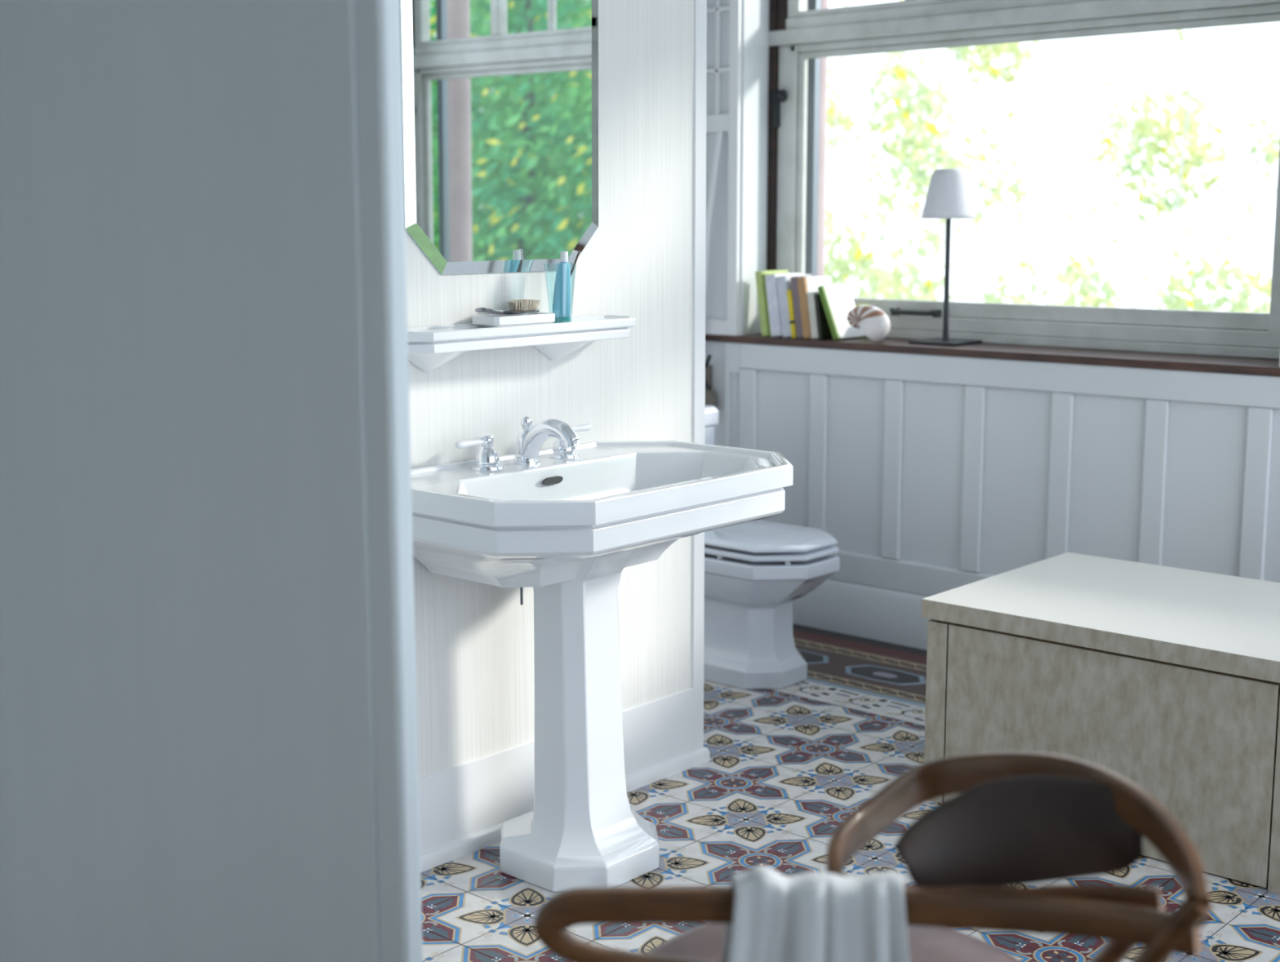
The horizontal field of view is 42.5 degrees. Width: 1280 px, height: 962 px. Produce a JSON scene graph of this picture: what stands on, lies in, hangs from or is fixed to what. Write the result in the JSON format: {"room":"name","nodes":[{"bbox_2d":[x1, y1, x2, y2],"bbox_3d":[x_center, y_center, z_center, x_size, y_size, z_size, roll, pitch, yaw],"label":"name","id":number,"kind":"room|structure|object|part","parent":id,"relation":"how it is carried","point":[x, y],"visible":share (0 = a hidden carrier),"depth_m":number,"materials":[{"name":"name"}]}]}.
{"room":"bathroom","nodes":[
{"label":"bathroom","id":0,"kind":"room"},
{"bbox_2d":[0,0,422,961],"bbox_3d":[-0.859,-0.419,2.438,1.528,2.800,0.042,8,12,41],"label":"door","id":1,"kind":"structure","parent":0,"point":[209,748],"depth_m":2.25,"materials":[{"name":"paint"}]},
{"bbox_3d":[-0.337,-0.344,1.959,0.012,2.800,0.012,8,12,41],"label":"bead trim","id":2,"kind":"part","parent":1,"relation":"part of","materials":[{"name":"paint"}]},
{"bbox_2d":[404,0,706,778],"bbox_3d":[-0.491,-0.566,3.350,0.120,2.800,1.827,8,12,41],"label":"wall","id":3,"kind":"structure","parent":0,"point":[645,260],"depth_m":3.75,"materials":[{"name":"white paint"}]},
{"bbox_2d":[400,0,598,275],"bbox_3d":[-0.280,-0.991,3.428,0.015,1.106,0.566,8,12,41],"label":"wall mirror","id":4,"kind":"object","parent":3,"relation":"attached to","point":[500,98],"visible":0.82,"depth_m":3.45,"materials":[{"name":"silver glass"}]},
{"bbox_2d":[407,315,635,372],"bbox_3d":[-0.256,-0.287,3.477,0.134,0.092,0.687,8,12,41],"label":"wall shelf","id":5,"kind":"object","parent":3,"relation":"attached to","point":[429,348],"visible":0.75,"depth_m":3.39,"materials":[{"name":"white ceramic"}]},
{"bbox_2d":[472,312,555,327],"bbox_3d":[-0.266,-0.340,3.475,0.082,0.023,0.178,8,12,41],"label":"soap tray","id":6,"kind":"object","parent":5,"relation":"on","point":[532,318],"visible":0.87,"depth_m":3.43,"materials":[{"name":"white ceramic"}]},
{"bbox_2d":[475,299,540,315],"bbox_3d":[-0.272,-0.363,3.448,0.051,0.029,0.192,6,11,31],"label":"brush","id":7,"kind":"object","parent":6,"relation":"on","point":[516,306],"visible":1,"depth_m":3.46,"materials":[{"name":"silver metal"}]},
{"bbox_3d":[-0.272,-0.358,3.448,0.050,0.019,0.190,5,11,30],"label":"handle","id":8,"kind":"part","parent":7,"relation":"part of","materials":[{"name":"silver metal"}]},
{"bbox_2d":[543,262,576,323],"bbox_3d":[-0.171,-0.406,3.549,0.070,0.128,0.070,8,12,41],"label":"tumbler","id":9,"kind":"object","parent":5,"relation":"on","point":[563,319],"visible":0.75,"depth_m":3.54,"materials":[{"name":"teal glass"}]},
{"bbox_2d":[552,251,570,317],"bbox_3d":[-0.167,-0.423,3.540,0.032,0.140,0.031,8,12,41],"label":"toothpaste tube","id":10,"kind":"object","parent":9,"relation":"in","point":[562,292],"visible":0.97,"depth_m":3.54,"materials":[{"name":"blue plastic"}]},
{"bbox_3d":[-0.171,-0.349,3.558,0.047,0.012,0.047,8,12,41],"label":"glass","id":11,"kind":"part","parent":9,"relation":"part of","materials":[{"name":"teal glass"}]},
{"bbox_2d":[568,250,579,276],"bbox_3d":[-0.158,-0.427,3.552,0.058,0.142,0.013,1,9,7],"label":"toothbrush","id":12,"kind":"object","parent":9,"relation":"in","point":[575,258],"visible":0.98,"depth_m":3.54,"materials":[{"name":"white plastic"}]},
{"bbox_2d":[417,688,693,853],"bbox_3d":[-0.455,0.725,3.512,0.010,0.199,1.763,8,12,41],"label":"baseboard","id":13,"kind":"structure","parent":3,"relation":"attached to","point":[464,800],"depth_m":3.68,"materials":[{"name":"white paint"}]},
{"bbox_2d":[420,746,710,872],"bbox_3d":[-0.429,0.805,3.534,0.016,0.034,1.810,8,12,41],"label":"trim","id":14,"kind":"structure","parent":3,"relation":"attached to","point":[453,851],"depth_m":3.65,"materials":[{"name":"white paint"}]},
{"bbox_2d":[420,623,1279,961],"bbox_3d":[-0.366,0.984,2.835,6.465,0.101,5.460,8,12,41],"label":"floor","id":15,"kind":"structure","parent":0,"point":[787,766],"depth_m":3.76,"materials":[{"name":"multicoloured tile"}]},
{"bbox_2d":[410,440,793,892],"bbox_3d":[-0.089,0.398,3.452,0.559,0.862,0.860,8,12,41],"label":"washbasin","id":16,"kind":"object","parent":15,"relation":"on","point":[567,531],"visible":0.89,"depth_m":3.40,"materials":[{"name":"white ceramic"}]},
{"bbox_2d":[455,416,591,471],"bbox_3d":[-0.198,-0.082,3.479,0.187,0.103,0.402,8,12,41],"label":"faucet","id":17,"kind":"object","parent":16,"relation":"on","point":[529,442],"visible":1,"depth_m":3.46,"materials":[{"name":"silver metal"}]},
{"bbox_3d":[-0.350,-0.077,3.397,0.016,0.016,0.078,8,12,41],"label":"lever","id":18,"kind":"part","parent":17,"relation":"part of","materials":[{"name":"white plastic"}]},
{"bbox_3d":[-0.243,-0.120,3.513,0.027,0.036,0.027,8,12,41],"label":"lift knob","id":19,"kind":"part","parent":17,"relation":"part of","materials":[{"name":"silver metal"}]},
{"bbox_3d":[-0.243,-0.071,3.521,0.062,0.068,0.062,8,12,41],"label":"spout","id":20,"kind":"part","parent":17,"relation":"part of","materials":[{"name":"silver metal"}]},
{"bbox_3d":[-0.193,-0.084,3.474,0.164,0.097,0.041,8,12,41],"label":"spout","id":21,"kind":"part","parent":17,"relation":"part of","materials":[{"name":"silver metal"}]},
{"bbox_3d":[-0.135,-0.116,3.636,0.016,0.016,0.078,8,12,41],"label":"lever","id":22,"kind":"part","parent":17,"relation":"part of","materials":[{"name":"white plastic"}]},
{"bbox_2d":[410,440,793,587],"bbox_3d":[-0.089,0.085,3.402,0.559,0.228,0.860,8,12,41],"label":"basin","id":23,"kind":"object","parent":16,"relation":"in","point":[601,513],"depth_m":3.27,"materials":[{"name":"white ceramic"}]},
{"bbox_2d":[703,404,839,689],"bbox_3d":[0.254,0.188,4.995,0.740,0.788,0.388,8,12,41],"label":"toilet","id":24,"kind":"object","parent":15,"relation":"on","point":[755,571],"visible":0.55,"depth_m":4.83,"materials":[{"name":"white ceramic"}]},
{"bbox_3d":[0.058,0.001,5.141,0.198,0.333,0.370,8,12,41],"label":"tank","id":25,"kind":"part","parent":24,"relation":"part of","materials":[{"name":"white ceramic"}]},
{"bbox_3d":[0.061,-0.196,5.106,0.206,0.066,0.388,8,12,41],"label":"tank lid","id":26,"kind":"part","parent":24,"relation":"part of","materials":[{"name":"white ceramic"}]},
{"bbox_3d":[0.360,0.162,4.895,0.444,0.022,0.368,8,12,41],"label":"lid","id":27,"kind":"part","parent":24,"relation":"part of","materials":[{"name":"white plastic"}]},
{"bbox_3d":[0.365,0.190,4.894,0.439,0.018,0.376,8,12,41],"label":"seat","id":28,"kind":"part","parent":24,"relation":"part of","materials":[{"name":"white plastic"}]},
{"bbox_3d":[0.321,0.395,4.967,0.560,0.388,0.380,8,12,41],"label":"bowl","id":29,"kind":"part","parent":24,"relation":"part of","materials":[{"name":"white ceramic"}]},
{"bbox_2d":[533,751,1212,961],"bbox_3d":[0.277,0.675,1.942,0.656,0.794,0.620,2,9,12],"label":"armchair","id":30,"kind":"object","parent":15,"relation":"on","point":[1017,818],"visible":0.92,"depth_m":1.72,"materials":[{"name":"brown wood"}]},
{"bbox_2d":[721,866,910,961],"bbox_3d":[0.180,0.530,1.693,0.222,0.276,0.090,0,9,-2],"label":"hand towel","id":31,"kind":"object","parent":30,"relation":"hanging from","point":[813,917],"visible":0.99,"depth_m":1.66,"materials":[{"name":"grey fabric"}]},
{"bbox_3d":[0.240,0.635,1.988,0.534,0.045,0.534,8,12,41],"label":"seat","id":32,"kind":"part","parent":30,"relation":"part of","materials":[{"name":"brown leather"}]},
{"bbox_3d":[0.392,0.370,1.728,0.255,0.110,0.063,0,9,2],"label":"backrest","id":33,"kind":"part","parent":30,"relation":"part of","materials":[{"name":"leather"}]},
{"bbox_3d":[0.383,0.429,1.671,0.286,0.061,0.044,1,9,8],"label":"rail","id":34,"kind":"part","parent":30,"relation":"part of","materials":[{"name":"brown wood"}]},
{"bbox_3d":[0.466,0.542,1.763,0.035,0.285,0.243,-5,10,-27],"label":"post","id":35,"kind":"part","parent":30,"relation":"part of","materials":[{"name":"brown wood"}]},
{"bbox_3d":[0.436,0.533,1.671,0.032,0.336,0.307,-7,12,-38],"label":"post","id":36,"kind":"part","parent":30,"relation":"part of","materials":[{"name":"brown wood"}]},
{"bbox_2d":[921,552,1279,894],"bbox_3d":[1.232,0.520,3.856,0.897,0.489,0.722,8,12,41],"label":"base cabinet","id":37,"kind":"object","parent":15,"relation":"on","point":[1166,680],"visible":0.87,"depth_m":3.60,"materials":[{"name":"beige stone"}]},
{"bbox_2d":[705,0,1279,596],"bbox_3d":[2.171,-0.711,4.222,4.994,2.800,0.396,8,12,41],"label":"wall","id":38,"kind":"structure","parent":0,"point":[929,475],"depth_m":5.10,"materials":[{"name":"grey paint"}]},
{"bbox_2d":[792,578,930,650],"bbox_3d":[2.097,0.618,4.237,4.700,0.172,0.030,8,12,41],"label":"baseboard","id":39,"kind":"structure","parent":38,"relation":"attached to","point":[878,614],"depth_m":5.41,"materials":[{"name":"grey paint"}]},
{"bbox_2d":[705,332,1279,377],"bbox_3d":[2.120,-0.265,4.244,4.860,0.024,0.268,8,12,41],"label":"window sill","id":40,"kind":"structure","parent":38,"relation":"attached to","point":[1215,364],"depth_m":4.94,"materials":[{"name":"brown wood"}]},
{"bbox_2d":[755,270,788,336],"bbox_3d":[0.463,-0.612,5.650,0.057,0.221,0.153,8,12,41],"label":"book","id":41,"kind":"object","parent":40,"relation":"on","point":[759,280],"visible":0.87,"depth_m":5.59,"materials":[{"name":"green paper"}]},
{"bbox_2d":[762,272,791,337],"bbox_3d":[0.481,-0.605,5.641,0.040,0.211,0.153,8,12,41],"label":"book","id":42,"kind":"object","parent":40,"relation":"on","point":[763,275],"visible":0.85,"depth_m":5.59,"materials":[{"name":"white paper"}]},
{"bbox_2d":[764,273,800,337],"bbox_3d":[0.498,-0.602,5.617,0.071,0.212,0.148,8,12,41],"label":"book","id":43,"kind":"object","parent":40,"relation":"on","point":[771,280],"visible":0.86,"depth_m":5.56,"materials":[{"name":"white paper"}]},
{"bbox_2d":[786,289,796,337],"bbox_3d":[0.547,-0.567,5.561,0.039,0.160,0.124,8,12,41],"label":"book","id":44,"kind":"object","parent":40,"relation":"on","point":[792,322],"visible":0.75,"depth_m":5.51,"materials":[{"name":"yellow paper"}]},
{"bbox_2d":[776,274,811,337],"bbox_3d":[0.533,-0.596,5.592,0.067,0.208,0.148,8,12,41],"label":"book","id":45,"kind":"object","parent":40,"relation":"on","point":[784,283],"visible":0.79,"depth_m":5.54,"materials":[{"name":"white paper"}]},
{"bbox_2d":[790,275,823,338],"bbox_3d":[0.575,-0.590,5.559,0.059,0.207,0.153,8,12,41],"label":"book","id":46,"kind":"object","parent":40,"relation":"on","point":[793,280],"visible":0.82,"depth_m":5.50,"materials":[{"name":"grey paper"}]},
{"bbox_2d":[806,291,818,339],"bbox_3d":[0.614,-0.557,5.509,0.050,0.157,0.123,8,12,41],"label":"book","id":47,"kind":"object","parent":40,"relation":"on","point":[811,300],"visible":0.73,"depth_m":5.46,"materials":[{"name":"white paper"}]},
{"bbox_2d":[796,275,831,338],"bbox_3d":[0.596,-0.585,5.535,0.059,0.205,0.153,8,12,41],"label":"book","id":48,"kind":"object","parent":40,"relation":"on","point":[806,285],"visible":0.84,"depth_m":5.48,"materials":[{"name":"brown paper"}]},
{"bbox_2d":[813,293,832,339],"bbox_3d":[0.622,-0.549,5.483,0.035,0.150,0.103,8,12,41],"label":"book","id":49,"kind":"object","parent":40,"relation":"on","point":[823,326],"visible":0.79,"depth_m":5.45,"materials":[{"name":"black paper"}]},
{"bbox_2d":[817,284,864,340],"bbox_3d":[0.669,-0.563,5.478,0.087,0.178,0.153,8,12,41],"label":"book","id":50,"kind":"object","parent":40,"relation":"on","point":[837,300],"visible":0.99,"depth_m":5.45,"materials":[{"name":"white paper"}]},
{"bbox_2d":[846,305,890,342],"bbox_3d":[0.742,-0.513,5.358,0.163,0.119,0.088,8,12,41],"label":"shell","id":51,"kind":"object","parent":40,"relation":"on","point":[873,322],"visible":1,"depth_m":5.32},
{"bbox_2d":[908,168,982,346],"bbox_3d":[0.979,-0.713,5.239,0.170,0.551,0.170,8,12,41],"label":"table lamp","id":52,"kind":"object","parent":40,"relation":"on","point":[949,195],"visible":1,"depth_m":5.16,"materials":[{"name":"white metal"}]},
{"bbox_3d":[0.979,-0.703,5.241,0.024,0.510,0.024,8,12,41],"label":"stem","id":53,"kind":"part","parent":52,"relation":"part of","materials":[{"name":"black metal"}]},
{"bbox_3d":[0.979,-0.909,5.208,0.170,0.155,0.170,8,12,41],"label":"lamp shade","id":54,"kind":"part","parent":52,"relation":"part of","materials":[{"name":"fabric"}]},
{"bbox_3d":[2.129,0.154,4.143,4.774,0.773,0.017,8,12,41],"label":"wainscot frame","id":55,"kind":"part","parent":38,"relation":"part of","materials":[{"name":"grey paint"}]},
{"bbox_2d":[766,0,1279,359],"bbox_3d":[1.189,-1.232,5.151,1.924,1.602,0.206,9,13,43],"label":"window","id":56,"kind":"structure","parent":38,"relation":"in","point":[798,37],"depth_m":5.25,"materials":[{"name":"paint"}]},
{"bbox_3d":[0.488,-1.321,5.746,0.072,1.592,0.060,8,12,41],"label":"post","id":57,"kind":"part","parent":56,"relation":"part of","materials":[{"name":"brown wood"}]},
{"bbox_3d":[0.612,-1.329,5.823,0.035,1.580,0.030,8,12,41],"label":"guide rail","id":58,"kind":"part","parent":56,"relation":"part of","materials":[{"name":"silver metal"}]},
{"bbox_3d":[1.184,-1.738,5.067,1.774,0.475,0.056,8,12,41],"label":"sash","id":59,"kind":"part","parent":56,"relation":"part of","materials":[{"name":"paint"}]},
{"bbox_3d":[0.908,-0.558,5.437,0.179,0.028,0.043,8,12,41],"label":"handle","id":60,"kind":"part","parent":56,"relation":"part of","materials":[{"name":"black metal"}]},
{"bbox_3d":[-0.223,-0.882,5.319,0.100,2.800,1.760,8,12,41],"label":"wall","id":61,"kind":"structure","parent":0,"visible":0},
{"bbox_2d":[705,131,722,407],"bbox_3d":[0.231,-0.706,5.683,0.062,0.977,0.132,-6,11,-33],"label":"crank winder","id":62,"kind":"object","parent":61,"relation":"attached to","point":[710,397],"visible":0.4,"depth_m":5.63,"materials":[{"name":"grey metal"}]},
{"bbox_3d":[0.226,-0.378,5.703,0.017,0.124,0.066,-6,11,-31],"label":"handle","id":63,"kind":"part","parent":62,"relation":"part of","materials":[{"name":"metal"}]},
{"bbox_2d":[705,0,742,336],"bbox_3d":[0.264,-1.314,5.582,0.192,1.632,0.022,8,12,41],"label":"trim","id":64,"kind":"structure","parent":61,"relation":"attached to","point":[731,122],"depth_m":5.57,"materials":[{"name":"white paint"}]},
{"label":"outside","id":65,"kind":"structure","parent":0,"visible":0},
{"bbox_3d":[14.929,1.734,17.266,60.000,0.200,35.100,8,12,41],"label":"ground","id":66,"kind":"structure","parent":65,"visible":0},
{"bbox_2d":[806,0,828,275],"bbox_3d":[0.640,0.061,6.375,0.200,6.600,0.200,8,12,41],"label":"column","id":67,"kind":"structure","parent":66,"relation":"on","point":[824,3],"depth_m":6.13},
{"bbox_2d":[824,0,964,301],"bbox_3d":[1.297,-0.447,10.681,1.636,6.240,1.658,-2,9,-10],"label":"tree","id":68,"kind":"object","parent":66,"relation":"on","point":[872,275],"visible":0.18,"depth_m":10.27,"materials":[{"name":"green plant"}]},
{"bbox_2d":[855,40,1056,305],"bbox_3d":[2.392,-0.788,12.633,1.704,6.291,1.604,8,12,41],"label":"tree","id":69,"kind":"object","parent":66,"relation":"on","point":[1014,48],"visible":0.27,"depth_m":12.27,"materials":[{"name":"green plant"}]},
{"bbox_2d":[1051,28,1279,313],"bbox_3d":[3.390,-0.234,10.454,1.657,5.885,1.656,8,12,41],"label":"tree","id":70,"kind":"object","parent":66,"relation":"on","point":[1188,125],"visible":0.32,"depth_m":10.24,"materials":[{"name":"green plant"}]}
]}

